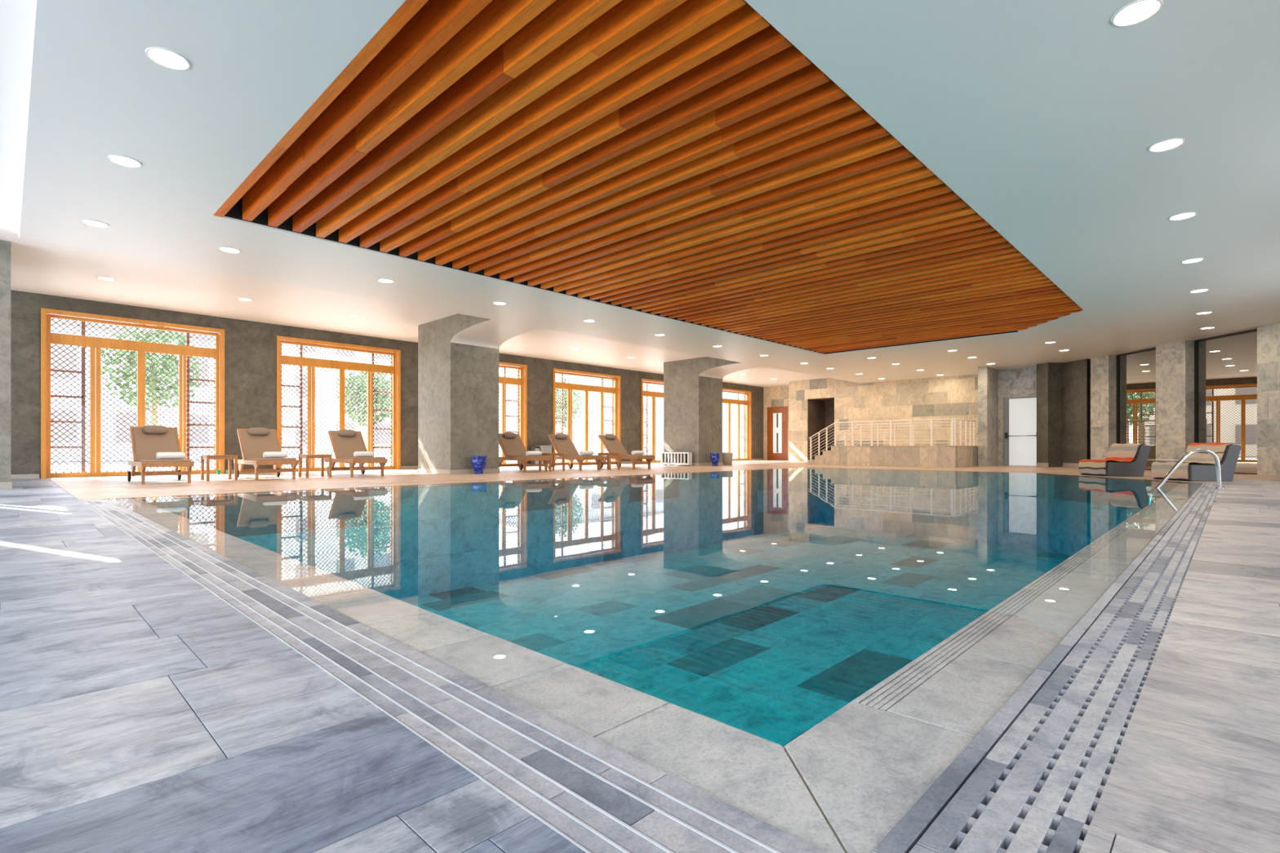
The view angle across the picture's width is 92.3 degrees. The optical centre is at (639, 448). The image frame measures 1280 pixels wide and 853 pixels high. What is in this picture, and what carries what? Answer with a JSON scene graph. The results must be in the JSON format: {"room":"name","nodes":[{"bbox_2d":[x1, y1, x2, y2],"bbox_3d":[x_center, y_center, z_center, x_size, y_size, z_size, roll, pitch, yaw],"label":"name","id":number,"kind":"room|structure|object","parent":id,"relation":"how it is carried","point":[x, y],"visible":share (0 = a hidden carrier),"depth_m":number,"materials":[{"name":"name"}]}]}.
{"room":"indoor swimming pool","nodes":[
{"label":"indoor swimming pool","id":0,"kind":"room"},
{"bbox_2d":[10,289,763,478],"bbox_3d":[-4.796,-1.227,19.728,0.360,3.654,32.100,0,0,44],"label":"wall","id":1,"kind":"structure","parent":0,"point":[250,346],"depth_m":14.84,"materials":[{"name":"grey paint"}]},
{"bbox_2d":[40,307,224,478],"bbox_3d":[-10.889,-1.085,13.371,0.375,3.370,3.072,0,0,44],"label":"window","id":2,"kind":"structure","parent":1,"relation":"in","point":[95,344],"depth_m":13.05,"materials":[{"name":"brown wood"}]},
{"bbox_2d":[276,335,400,472],"bbox_3d":[-7.979,-1.085,16.381,0.375,3.370,3.122,0,0,44],"label":"window","id":3,"kind":"structure","parent":1,"relation":"in","point":[393,369],"depth_m":16.30,"materials":[{"name":"brown wood"}]},
{"bbox_2d":[10,458,764,479],"bbox_3d":[-4.662,0.555,19.597,0.015,0.090,32.060,0,0,44],"label":"baseboard","id":4,"kind":"structure","parent":1,"relation":"attached to","point":[12,476],"depth_m":14.40,"materials":[{"name":"beige stone"}]},
{"bbox_2d":[498,361,527,466],"bbox_3d":[-4.993,-1.085,19.471,0.375,3.370,3.158,0,0,44],"label":"window","id":5,"kind":"structure","parent":1,"relation":"in","point":[521,381],"depth_m":20.36,"materials":[{"name":"brown wood"}]},
{"bbox_2d":[552,368,620,465],"bbox_3d":[-1.998,-1.085,22.569,0.375,3.370,3.228,0,0,44],"label":"window","id":6,"kind":"structure","parent":1,"relation":"in","point":[615,390],"depth_m":22.58,"materials":[{"name":"brown wood"}]},
{"bbox_2d":[640,378,663,462],"bbox_3d":[1.085,-1.085,25.758,0.375,3.370,3.293,0,0,44],"label":"window","id":7,"kind":"structure","parent":1,"relation":"in","point":[646,393],"depth_m":25.13,"materials":[{"name":"brown wood"}]},
{"bbox_2d":[722,387,751,461],"bbox_3d":[4.177,-1.085,28.956,0.375,3.370,3.244,0,0,44],"label":"window","id":8,"kind":"structure","parent":1,"relation":"in","point":[740,402],"depth_m":29.50,"materials":[{"name":"brown wood"}]},
{"bbox_2d":[0,0,1279,386],"bbox_3d":[1.653,-3.035,13.285,24.090,0.621,31.800,0,0,44],"label":"ceiling","id":9,"kind":"structure","parent":0,"point":[1043,117],"depth_m":6.16,"materials":[{"name":"white paint"}]},
{"bbox_2d":[81,219,109,227],"bbox_3d":[-6.601,-2.721,7.459,0.256,0.009,0.256,0,0,44],"label":"recessed light","id":10,"kind":"object","parent":9,"relation":"in","point":[90,222],"visible":1,"depth_m":7.45,"materials":[{"name":"white"}]},
{"bbox_2d":[96,276,115,280],"bbox_3d":[-9.607,-3.050,11.068,0.256,0.009,0.256,0,0,44],"label":"recessed light","id":11,"kind":"object","parent":9,"relation":"in","point":[99,277],"visible":1,"depth_m":11.07,"materials":[{"name":"white"}]},
{"bbox_2d":[106,154,142,167],"bbox_3d":[-4.887,-2.721,5.837,0.256,0.009,0.256,0,0,44],"label":"recessed light","id":12,"kind":"object","parent":9,"relation":"in","point":[121,160],"visible":1,"depth_m":5.83,"materials":[{"name":"white"}]},
{"bbox_2d":[145,46,191,70],"bbox_3d":[-3.298,-2.721,4.301,0.256,0.009,0.256,0,0,44],"label":"recessed light","id":13,"kind":"object","parent":9,"relation":"in","point":[167,58],"visible":1,"depth_m":4.29,"materials":[{"name":"white"}]},
{"bbox_2d":[218,246,240,253],"bbox_3d":[-5.638,-2.721,8.455,0.256,0.009,0.256,0,0,44],"label":"recessed light","id":14,"kind":"object","parent":9,"relation":"in","point":[229,250],"visible":1,"depth_m":8.46,"materials":[{"name":"white"}]},
{"bbox_2d":[237,297,252,301],"bbox_3d":[-8.106,-3.050,12.621,0.256,0.009,0.256,0,0,44],"label":"recessed light","id":15,"kind":"object","parent":9,"relation":"in","point":[240,299],"visible":1,"depth_m":12.59,"materials":[{"name":"white"}]},
{"bbox_2d":[347,314,359,317],"bbox_3d":[-6.598,-3.050,14.181,0.256,0.009,0.256,0,0,44],"label":"recessed light","id":16,"kind":"object","parent":9,"relation":"in","point":[349,315],"visible":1,"depth_m":14.14,"materials":[{"name":"white"}]},
{"bbox_2d":[377,278,394,283],"bbox_3d":[-4.137,-2.721,10.008,0.256,0.009,0.256,0,0,44],"label":"recessed light","id":17,"kind":"object","parent":9,"relation":"in","point":[381,280],"visible":1,"depth_m":10.01,"materials":[{"name":"white"}]},
{"bbox_2d":[493,301,506,305],"bbox_3d":[-2.636,-2.721,11.561,0.256,0.009,0.256,0,0,44],"label":"recessed light","id":18,"kind":"object","parent":9,"relation":"in","point":[498,303],"visible":1,"depth_m":11.55,"materials":[{"name":"white"}]},
{"bbox_2d":[583,320,595,322],"bbox_3d":[-1.086,-2.721,13.164,0.256,0.009,0.256,0,0,44],"label":"recessed light","id":19,"kind":"object","parent":9,"relation":"in","point":[585,321],"visible":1,"depth_m":13.19,"materials":[{"name":"white"}]},
{"bbox_2d":[654,333,665,336],"bbox_3d":[0.478,-2.721,14.782,0.256,0.009,0.256,0,0,44],"label":"recessed light","id":20,"kind":"object","parent":9,"relation":"in","point":[657,335],"visible":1,"depth_m":14.81,"materials":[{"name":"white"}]},
{"bbox_2d":[1111,0,1163,26],"bbox_3d":[3.103,-2.721,3.843,0.256,0.009,0.256,0,0,44],"label":"recessed light","id":21,"kind":"object","parent":9,"relation":"in","point":[1137,11],"visible":1,"depth_m":3.84,"materials":[{"name":"white"}]},
{"bbox_2d":[1147,137,1185,152],"bbox_3d":[4.730,-2.721,5.526,0.256,0.009,0.256,0,0,44],"label":"recessed light","id":22,"kind":"object","parent":9,"relation":"in","point":[1169,144],"visible":1,"depth_m":5.52,"materials":[{"name":"white"}]},
{"bbox_2d":[1168,212,1196,220],"bbox_3d":[6.370,-2.721,7.222,0.256,0.009,0.256,0,0,44],"label":"recessed light","id":23,"kind":"object","parent":9,"relation":"in","point":[1186,215],"visible":1,"depth_m":7.21,"materials":[{"name":"white"}]},
{"bbox_2d":[1180,257,1204,263],"bbox_3d":[8.024,-2.721,8.934,0.256,0.009,0.256,0,0,44],"label":"recessed light","id":24,"kind":"object","parent":9,"relation":"in","point":[1194,260],"visible":1,"depth_m":8.94,"materials":[{"name":"white"}]},
{"bbox_2d":[1189,288,1208,293],"bbox_3d":[9.678,-2.721,10.645,0.256,0.009,0.256,0,0,44],"label":"recessed light","id":25,"kind":"object","parent":9,"relation":"in","point":[1198,290],"visible":1,"depth_m":10.65,"materials":[{"name":"white"}]},
{"bbox_2d":[1195,311,1212,314],"bbox_3d":[11.360,-2.721,12.385,0.256,0.009,0.256,0,0,44],"label":"recessed light","id":26,"kind":"object","parent":9,"relation":"in","point":[1201,313],"visible":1,"depth_m":12.39,"materials":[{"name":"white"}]},
{"bbox_2d":[1200,326,1214,328],"bbox_3d":[12.855,-2.721,13.930,0.256,0.009,0.256,0,0,44],"label":"recessed light","id":27,"kind":"object","parent":9,"relation":"in","point":[1209,327],"visible":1,"depth_m":13.90,"materials":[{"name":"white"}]},
{"bbox_2d":[0,460,1279,852],"bbox_3d":[2.796,0.850,12.388,21.600,0.500,32.100,0,0,44],"label":"floor","id":28,"kind":"structure","parent":0,"point":[141,711],"depth_m":1.36,"materials":[{"name":"tile"}]},
{"bbox_2d":[0,240,12,488],"bbox_3d":[-10.345,-1.237,9.147,1.614,3.674,1.397,0,0,44],"label":"column","id":29,"kind":"structure","parent":28,"relation":"on","point":[6,482],"depth_m":9.05,"materials":[{"name":"paint"}]},
{"bbox_2d":[127,425,194,484],"bbox_3d":[-8.549,0.090,10.944,0.772,1.019,1.920,0,0,-45],"label":"sun lounger","id":30,"kind":"object","parent":28,"relation":"on","point":[147,441],"visible":1,"depth_m":11.06,"materials":[{"name":"brown wood"}]},
{"bbox_2d":[142,425,168,433],"bbox_3d":[-8.925,-0.343,11.320,0.380,0.152,0.149,0,0,-45],"label":"pillow","id":31,"kind":"object","parent":30,"relation":"on","point":[147,428],"depth_m":11.27,"materials":[{"name":"brown fabric"}]},
{"bbox_2d":[155,452,185,459],"bbox_3d":[-8.338,0.134,10.931,0.164,0.127,0.402,0,0,44],"label":"towel","id":32,"kind":"object","parent":30,"relation":"on","point":[160,455],"visible":1,"depth_m":10.88,"materials":[{"name":"white fabric"}]},
{"bbox_2d":[200,454,238,480],"bbox_3d":[-7.926,0.365,11.584,0.492,0.470,0.500,0,0,44],"label":"side table","id":33,"kind":"object","parent":28,"relation":"on","point":[207,457],"visible":0.94,"depth_m":11.56,"materials":[{"name":"brown wood"}]},
{"bbox_2d":[233,427,298,480],"bbox_3d":[-7.459,0.090,12.236,0.772,1.019,1.920,0,0,-44],"label":"sun lounger","id":34,"kind":"object","parent":28,"relation":"on","point":[254,442],"visible":0.91,"depth_m":12.35,"materials":[{"name":"brown wood"}]},
{"bbox_2d":[247,427,269,435],"bbox_3d":[-7.828,-0.343,12.618,0.380,0.152,0.149,0,0,-44],"label":"pillow","id":35,"kind":"object","parent":34,"relation":"on","point":[251,431],"depth_m":12.57,"materials":[{"name":"brown fabric"}]},
{"bbox_2d":[262,451,287,457],"bbox_3d":[-7.247,0.134,12.218,0.168,0.127,0.404,0,0,44],"label":"towel","id":36,"kind":"object","parent":34,"relation":"on","point":[280,454],"visible":0.92,"depth_m":12.16,"materials":[{"name":"white fabric"}]},
{"bbox_2d":[297,454,332,477],"bbox_3d":[-6.758,0.365,12.792,0.492,0.470,0.500,0,0,44],"label":"side table","id":37,"kind":"object","parent":28,"relation":"on","point":[306,457],"visible":1,"depth_m":12.76,"materials":[{"name":"brown wood"}]},
{"bbox_2d":[324,429,387,477],"bbox_3d":[-6.276,0.090,13.536,0.772,1.019,1.920,0,0,-43],"label":"sun lounger","id":38,"kind":"object","parent":28,"relation":"on","point":[344,442],"visible":0.9,"depth_m":13.66,"materials":[{"name":"brown wood"}]},
{"bbox_2d":[337,429,355,436],"bbox_3d":[-6.638,-0.343,13.925,0.380,0.152,0.149,0,0,-43],"label":"pillow","id":39,"kind":"object","parent":38,"relation":"on","point":[342,433],"depth_m":13.87,"materials":[{"name":"brown fabric"}]},
{"bbox_2d":[353,451,374,457],"bbox_3d":[-6.064,0.134,13.514,0.400,0.127,0.159,0,0,-43],"label":"towel","id":40,"kind":"object","parent":38,"relation":"on","point":[357,454],"visible":0.99,"depth_m":13.45,"materials":[{"name":"white fabric"}]},
{"bbox_2d":[79,498,827,852],"bbox_3d":[-3.086,0.649,3.996,9.207,0.101,0.256,0,0,44],"label":"grate","id":41,"kind":"object","parent":28,"relation":"in","point":[600,797],"visible":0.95,"depth_m":1.28,"materials":[{"name":"black"}]},
{"bbox_2d":[417,313,540,474],"bbox_3d":[-3.873,-1.237,14.606,3.332,3.674,1.324,0,0,44],"label":"column","id":42,"kind":"structure","parent":28,"relation":"on","point":[458,354],"depth_m":14.61,"materials":[{"name":"paint"}]},
{"bbox_2d":[470,456,487,474],"bbox_3d":[-3.773,0.392,14.399,0.378,0.417,0.378,0,0,44],"label":"plant pot","id":43,"kind":"object","parent":28,"relation":"on","point":[478,463],"visible":1,"depth_m":14.28,"materials":[{"name":"ceramic"}]},
{"bbox_2d":[498,432,551,472],"bbox_3d":[-3.138,0.090,16.069,0.772,1.019,1.920,0,0,-41],"label":"sun lounger","id":44,"kind":"object","parent":28,"relation":"on","point":[513,447],"visible":0.77,"depth_m":16.17,"materials":[{"name":"brown wood"}]},
{"bbox_2d":[503,432,515,438],"bbox_3d":[-3.487,-0.343,16.471,0.380,0.152,0.149,0,0,-41],"label":"pillow","id":45,"kind":"object","parent":44,"relation":"on","point":[506,435],"depth_m":16.41,"materials":[{"name":"brown fabric"}]},
{"bbox_2d":[525,450,542,455],"bbox_3d":[-2.721,0.134,15.756,0.400,0.127,0.159,0,0,-41],"label":"towel","id":46,"kind":"object","parent":44,"relation":"on","point":[537,452],"visible":0.94,"depth_m":15.68,"materials":[{"name":"white fabric"}]},
{"bbox_2d":[530,446,539,464],"bbox_3d":[-3.490,0.270,20.439,0.270,0.660,0.200,0,0,44],"label":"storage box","id":47,"kind":"object","parent":28,"relation":"on","point":[532,448],"visible":0.49,"depth_m":20.35,"materials":[{"name":"white rubber"}]},
{"bbox_2d":[535,445,552,463],"bbox_3d":[-3.221,0.255,20.638,0.380,0.690,0.420,0,0,44],"label":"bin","id":48,"kind":"object","parent":28,"relation":"on","point":[544,449],"visible":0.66,"depth_m":20.47,"materials":[{"name":"grey"}]},
{"bbox_2d":[538,453,564,471],"bbox_3d":[-2.326,0.365,16.226,0.492,0.470,0.500,0,0,44],"label":"side table","id":49,"kind":"object","parent":28,"relation":"on","point":[552,455],"visible":0.87,"depth_m":16.19,"materials":[{"name":"brown wood"}]},
{"bbox_2d":[547,433,604,471],"bbox_3d":[-1.898,0.090,17.259,0.772,1.019,1.920,0,0,-43],"label":"sun lounger","id":50,"kind":"object","parent":28,"relation":"on","point":[562,442],"visible":0.85,"depth_m":17.37,"materials":[{"name":"brown wood"}]},
{"bbox_2d":[555,433,567,439],"bbox_3d":[-2.260,-0.343,17.648,0.380,0.152,0.149,0,0,-43],"label":"pillow","id":51,"kind":"object","parent":50,"relation":"on","point":[558,436],"depth_m":17.58,"materials":[{"name":"brown fabric"}]},
{"bbox_2d":[579,450,593,455],"bbox_3d":[-1.470,0.134,16.961,0.400,0.127,0.159,0,0,-43],"label":"towel","id":52,"kind":"object","parent":50,"relation":"on","point":[582,452],"visible":1,"depth_m":16.88,"materials":[{"name":"white fabric"}]},
{"bbox_2d":[597,453,620,470],"bbox_3d":[-0.872,0.365,17.227,0.492,0.470,0.400,0,0,44],"label":"side table","id":53,"kind":"object","parent":28,"relation":"on","point":[608,455],"visible":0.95,"depth_m":17.18,"materials":[{"name":"brown wood"}]},
{"bbox_2d":[598,434,654,469],"bbox_3d":[-0.501,0.090,18.047,0.772,1.019,1.920,0,0,-45],"label":"sun lounger","id":54,"kind":"object","parent":28,"relation":"on","point":[612,444],"visible":0.77,"depth_m":18.12,"materials":[{"name":"brown wood"}]},
{"bbox_2d":[605,434,616,439],"bbox_3d":[-0.877,-0.343,18.423,0.380,0.152,0.149,0,0,-45],"label":"pillow","id":55,"kind":"object","parent":54,"relation":"on","point":[607,436],"depth_m":18.35,"materials":[{"name":"brown fabric"}]},
{"bbox_2d":[631,450,644,454],"bbox_3d":[-0.063,0.134,17.764,0.164,0.127,0.402,0,0,44],"label":"towel","id":56,"kind":"object","parent":54,"relation":"on","point":[633,452],"visible":0.86,"depth_m":17.67,"materials":[{"name":"white fabric"}]},
{"bbox_2d":[133,511,1151,852],"bbox_3d":[2.752,1.580,10.072,9.257,1.940,16.592,0,0,44],"label":"swimming pool","id":57,"kind":"object","parent":28,"relation":"in","point":[815,680],"visible":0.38,"depth_m":6.85,"materials":[{"name":"liquid"}]},
{"bbox_2d":[223,517,1102,748],"bbox_3d":[2.745,1.586,10.087,9.226,1.928,16.580,0,0,44],"label":"basin","id":58,"kind":"object","parent":57,"relation":"in","point":[626,633],"depth_m":7.96,"materials":[{"name":"stone"}]},
{"bbox_2d":[107,467,1202,584],"bbox_3d":[2.760,1.526,10.043,9.207,1.848,16.562,0,0,44],"label":"pool water","id":59,"kind":"object","parent":28,"relation":"in","point":[1025,501],"visible":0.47,"depth_m":7.04,"materials":[{"name":"teal liquid"}]},
{"bbox_2d":[661,452,692,466],"bbox_3d":[1.253,0.370,21.223,1.240,0.460,0.200,0,0,44],"label":"heater","id":60,"kind":"object","parent":28,"relation":"on","point":[667,458],"visible":0.98,"depth_m":21.08,"materials":[{"name":"white metal"}]},
{"bbox_2d":[662,356,762,466],"bbox_3d":[2.494,-1.237,21.192,3.332,3.674,1.364,0,0,44],"label":"column","id":61,"kind":"structure","parent":28,"relation":"on","point":[692,387],"depth_m":21.19,"materials":[{"name":"paint"}]},
{"bbox_2d":[709,453,719,466],"bbox_3d":[2.546,0.382,20.878,0.359,0.436,0.359,0,0,44],"label":"plant pot","id":62,"kind":"object","parent":28,"relation":"on","point":[714,457],"visible":1,"depth_m":20.76,"materials":[{"name":"ceramic"}]},
{"bbox_2d":[722,452,733,465],"bbox_3d":[3.124,0.380,22.224,0.490,0.440,0.490,0,0,44],"label":"planter","id":63,"kind":"object","parent":28,"relation":"on","point":[727,457],"visible":0.79,"depth_m":22.03,"materials":[{"name":"beige"}]},
{"bbox_2d":[807,445,977,467],"bbox_3d":[9.534,0.260,22.475,5.108,0.680,4.388,0,0,44],"label":"platform","id":64,"kind":"object","parent":28,"relation":"on","point":[951,456],"visible":0.78,"depth_m":20.44,"materials":[{"name":"stone"}]},
{"bbox_2d":[808,417,975,459],"bbox_3d":[8.746,-0.252,21.683,5.053,1.364,2.064,0,0,44],"label":"stair railing","id":65,"kind":"object","parent":64,"relation":"on","point":[952,421],"visible":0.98,"depth_m":20.56,"materials":[{"name":"white metal"}]},
{"bbox_2d":[839,422,951,445],"bbox_3d":[9.118,-0.374,22.271,4.069,1.061,0.048,0,0,44],"label":"stair railing","id":66,"kind":"object","parent":64,"relation":"on","point":[877,424],"visible":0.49,"depth_m":22.17,"materials":[{"name":"white metal"}]},
{"bbox_2d":[977,366,998,466],"bbox_3d":[11.945,-1.063,21.090,0.280,3.326,1.370,0,0,44],"label":"stone pier","id":67,"kind":"object","parent":28,"relation":"on","point":[988,377],"visible":0.91,"depth_m":20.67,"materials":[{"name":"grey stone"}]},
{"bbox_2d":[871,483,1218,852],"bbox_3d":[5.003,0.650,5.573,0.228,0.099,13.758,0,0,44],"label":"grate","id":68,"kind":"object","parent":28,"relation":"in","point":[1033,779],"visible":0.89,"depth_m":1.29,"materials":[{"name":"black"}]},
{"bbox_2d":[1090,355,1115,459],"bbox_3d":[13.828,-1.063,18.312,0.310,3.326,0.690,0,0,-2],"label":"stone pier","id":69,"kind":"object","parent":28,"relation":"on","point":[1103,368],"visible":0.9,"depth_m":18.19,"materials":[{"name":"grey stone"}]},
{"bbox_2d":[1080,444,1151,476],"bbox_3d":[10.440,0.268,13.527,0.928,0.664,0.830,0,0,-1],"label":"lounge chair","id":70,"kind":"object","parent":28,"relation":"on","point":[1135,468],"visible":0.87,"depth_m":13.11,"materials":[{"name":"grey"}]},
{"bbox_2d":[1078,443,1142,474],"bbox_3d":[10.389,0.230,13.526,0.935,0.676,0.770,0,0,-1],"label":"striped towel","id":71,"kind":"object","parent":70,"relation":"on","point":[1126,452],"visible":1,"depth_m":13.48,"materials":[{"name":"fabric"}]},
{"bbox_2d":[1147,459,1179,461],"bbox_3d":[11.268,0.422,13.239,0.620,0.355,0.620,0,0,44],"label":"round table","id":72,"kind":"object","parent":28,"relation":"on","point":[1148,460],"visible":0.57,"depth_m":13.07,"materials":[{"name":"white"}]},
{"bbox_2d":[1155,340,1194,462],"bbox_3d":[13.914,-1.063,15.969,0.310,3.326,0.860,0,0,-2],"label":"stone pier","id":73,"kind":"object","parent":28,"relation":"on","point":[1175,362],"visible":0.88,"depth_m":15.84,"materials":[{"name":"grey stone"}]},
{"bbox_2d":[1155,448,1224,488],"bbox_3d":[8.162,0.553,9.186,0.996,1.096,0.129,0,0,8],"label":"pool handrail","id":74,"kind":"object","parent":28,"relation":"attached to","point":[1214,455],"visible":0.78,"depth_m":9.12,"materials":[{"name":"silver metal"}]},
{"bbox_2d":[1153,444,1241,481],"bbox_3d":[10.459,0.268,11.575,0.928,0.664,0.830,0,0,-1],"label":"lounge chair","id":75,"kind":"object","parent":28,"relation":"on","point":[1197,473],"visible":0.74,"depth_m":11.16,"materials":[{"name":"grey"}]},
{"bbox_2d":[1151,442,1235,479],"bbox_3d":[10.408,0.230,11.574,0.935,0.676,0.770,0,0,-1],"label":"striped towel","id":76,"kind":"object","parent":75,"relation":"on","point":[1158,468],"visible":0.84,"depth_m":11.54,"materials":[{"name":"fabric"}]},
{"bbox_2d":[1257,322,1279,475],"bbox_3d":[14.069,-1.063,11.766,0.310,3.326,4.070,0,0,-2],"label":"stone pier","id":77,"kind":"object","parent":28,"relation":"on","point":[1268,335],"visible":1,"depth_m":13.54,"materials":[{"name":"grey stone"}]},
{"bbox_2d":[763,385,789,460],"bbox_3d":[7.188,-1.227,30.082,2.480,3.654,0.312,0,0,44],"label":"wall","id":78,"kind":"structure","parent":0,"point":[775,396],"depth_m":30.49,"materials":[{"name":"stone"}]},
{"bbox_2d":[767,406,787,460],"bbox_3d":[6.777,-0.720,30.282,1.150,2.640,0.195,0,0,44],"label":"door","id":79,"kind":"structure","parent":78,"relation":"in","point":[777,416],"depth_m":30.28,"materials":[{"name":"brown wood"}]},
{"bbox_2d":[808,398,834,459],"bbox_3d":[8.644,-0.850,27.642,1.675,2.900,1.737,0,0,44],"label":"doorway","id":80,"kind":"structure","parent":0,"point":[820,411],"depth_m":28.32,"materials":[{"name":"stone"}]},
{"bbox_2d":[788,374,1036,461],"bbox_3d":[10.966,-1.227,25.206,10.070,3.654,1.512,0,0,44],"label":"wall","id":81,"kind":"structure","parent":0,"point":[948,397],"depth_m":24.99,"materials":[{"name":"stone"}]},
{"bbox_2d":[998,367,1036,465],"bbox_3d":[13.091,-1.063,21.045,1.430,3.326,0.200,0,0,44],"label":"wall","id":82,"kind":"structure","parent":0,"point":[1020,380],"depth_m":21.13,"materials":[{"name":"stone"}]},
{"bbox_2d":[1000,392,1036,466],"bbox_3d":[12.993,-0.627,20.974,1.232,2.455,0.200,0,0,44],"label":"door","id":83,"kind":"structure","parent":82,"relation":"attached to","point":[1018,414],"depth_m":21.04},
{"bbox_2d":[1036,359,1090,466],"bbox_3d":[13.828,-1.063,19.714,1.720,3.326,1.630,0,0,44],"label":"column","id":84,"kind":"structure","parent":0,"point":[1063,388],"depth_m":19.57,"materials":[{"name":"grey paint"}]},
{"bbox_2d":[1035,462,1079,467],"bbox_3d":[13.360,0.535,19.460,0.480,0.130,1.438,0,0,-40],"label":"baseboard","id":85,"kind":"structure","parent":84,"relation":"attached to","point":[1037,464],"depth_m":19.56,"materials":[{"name":"beige stone"}]},
{"bbox_2d":[1144,469,1257,474],"bbox_3d":[14.242,-1.063,14.690,0.250,3.326,9.900,0,0,-2],"label":"wall","id":86,"kind":"structure","parent":0,"point":[1144,469],"depth_m":14.43,"materials":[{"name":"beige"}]},
{"bbox_2d":[1115,347,1155,469],"bbox_3d":[13.980,-1.063,17.187,0.070,3.326,1.570,0,0,-2],"label":"wall mirror","id":87,"kind":"object","parent":86,"relation":"attached to","point":[1135,371],"visible":0.57,"depth_m":17.28,"materials":[{"name":"grey mirror"}]},
{"bbox_2d":[1194,328,1257,473],"bbox_3d":[14.072,-1.063,14.674,0.070,3.326,1.740,0,0,-2],"label":"wall mirror","id":88,"kind":"object","parent":86,"relation":"attached to","point":[1225,366],"visible":0.57,"depth_m":14.70,"materials":[{"name":"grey mirror"}]},
{"label":"outside","id":89,"kind":"structure","parent":0,"visible":0},
{"bbox_2d":[50,451,743,472],"bbox_3d":[-14.739,0.765,35.111,110.000,0.270,150.000,0,0,44],"label":"ground","id":90,"kind":"structure","parent":89,"point":[107,463],"depth_m":22.14,"materials":[{"name":"grey"}]},
{"bbox_2d":[50,317,213,462],"bbox_3d":[-27.393,-2.625,30.653,6.600,6.450,10.600,0,0,44],"label":"lattice fence","id":91,"kind":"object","parent":90,"relation":"on","point":[55,320],"visible":0.34,"depth_m":28.85,"materials":[{"name":"grey"}]},
{"bbox_2d":[101,325,203,425],"bbox_3d":[-16.912,-1.863,21.360,2.893,4.934,2.872,0,0,44],"label":"tree","id":92,"kind":"object","parent":90,"relation":"on","point":[127,332],"visible":0.48,"depth_m":21.03,"materials":[{"name":"green plant"}]},
{"bbox_2d":[281,340,390,457],"bbox_3d":[-19.843,-3.925,44.218,6.600,9.050,12.600,0,0,44],"label":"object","id":93,"kind":"structure","parent":90,"relation":"on","point":[331,409],"depth_m":39.41,"materials":[{"name":"beige"}]},
{"bbox_2d":[337,370,390,448],"bbox_3d":[-11.801,-1.464,26.682,2.428,4.138,2.398,0,0,44],"label":"tree","id":94,"kind":"object","parent":90,"relation":"on","point":[353,373],"visible":0.41,"depth_m":26.33,"materials":[{"name":"green plant"}]},
{"bbox_2d":[555,377,582,432],"bbox_3d":[-4.865,-1.891,38.117,2.802,4.990,2.829,0,0,44],"label":"tree","id":95,"kind":"object","parent":90,"relation":"on","point":[579,396],"visible":0.29,"depth_m":37.83,"materials":[{"name":"green plant"}]},
{"bbox_2d":[498,384,663,454],"bbox_3d":[-5.295,-2.625,62.145,6.600,6.450,18.600,0,0,44],"label":"building","id":96,"kind":"structure","parent":90,"relation":"on","point":[514,386],"depth_m":58.59,"materials":[{"name":"grey"}]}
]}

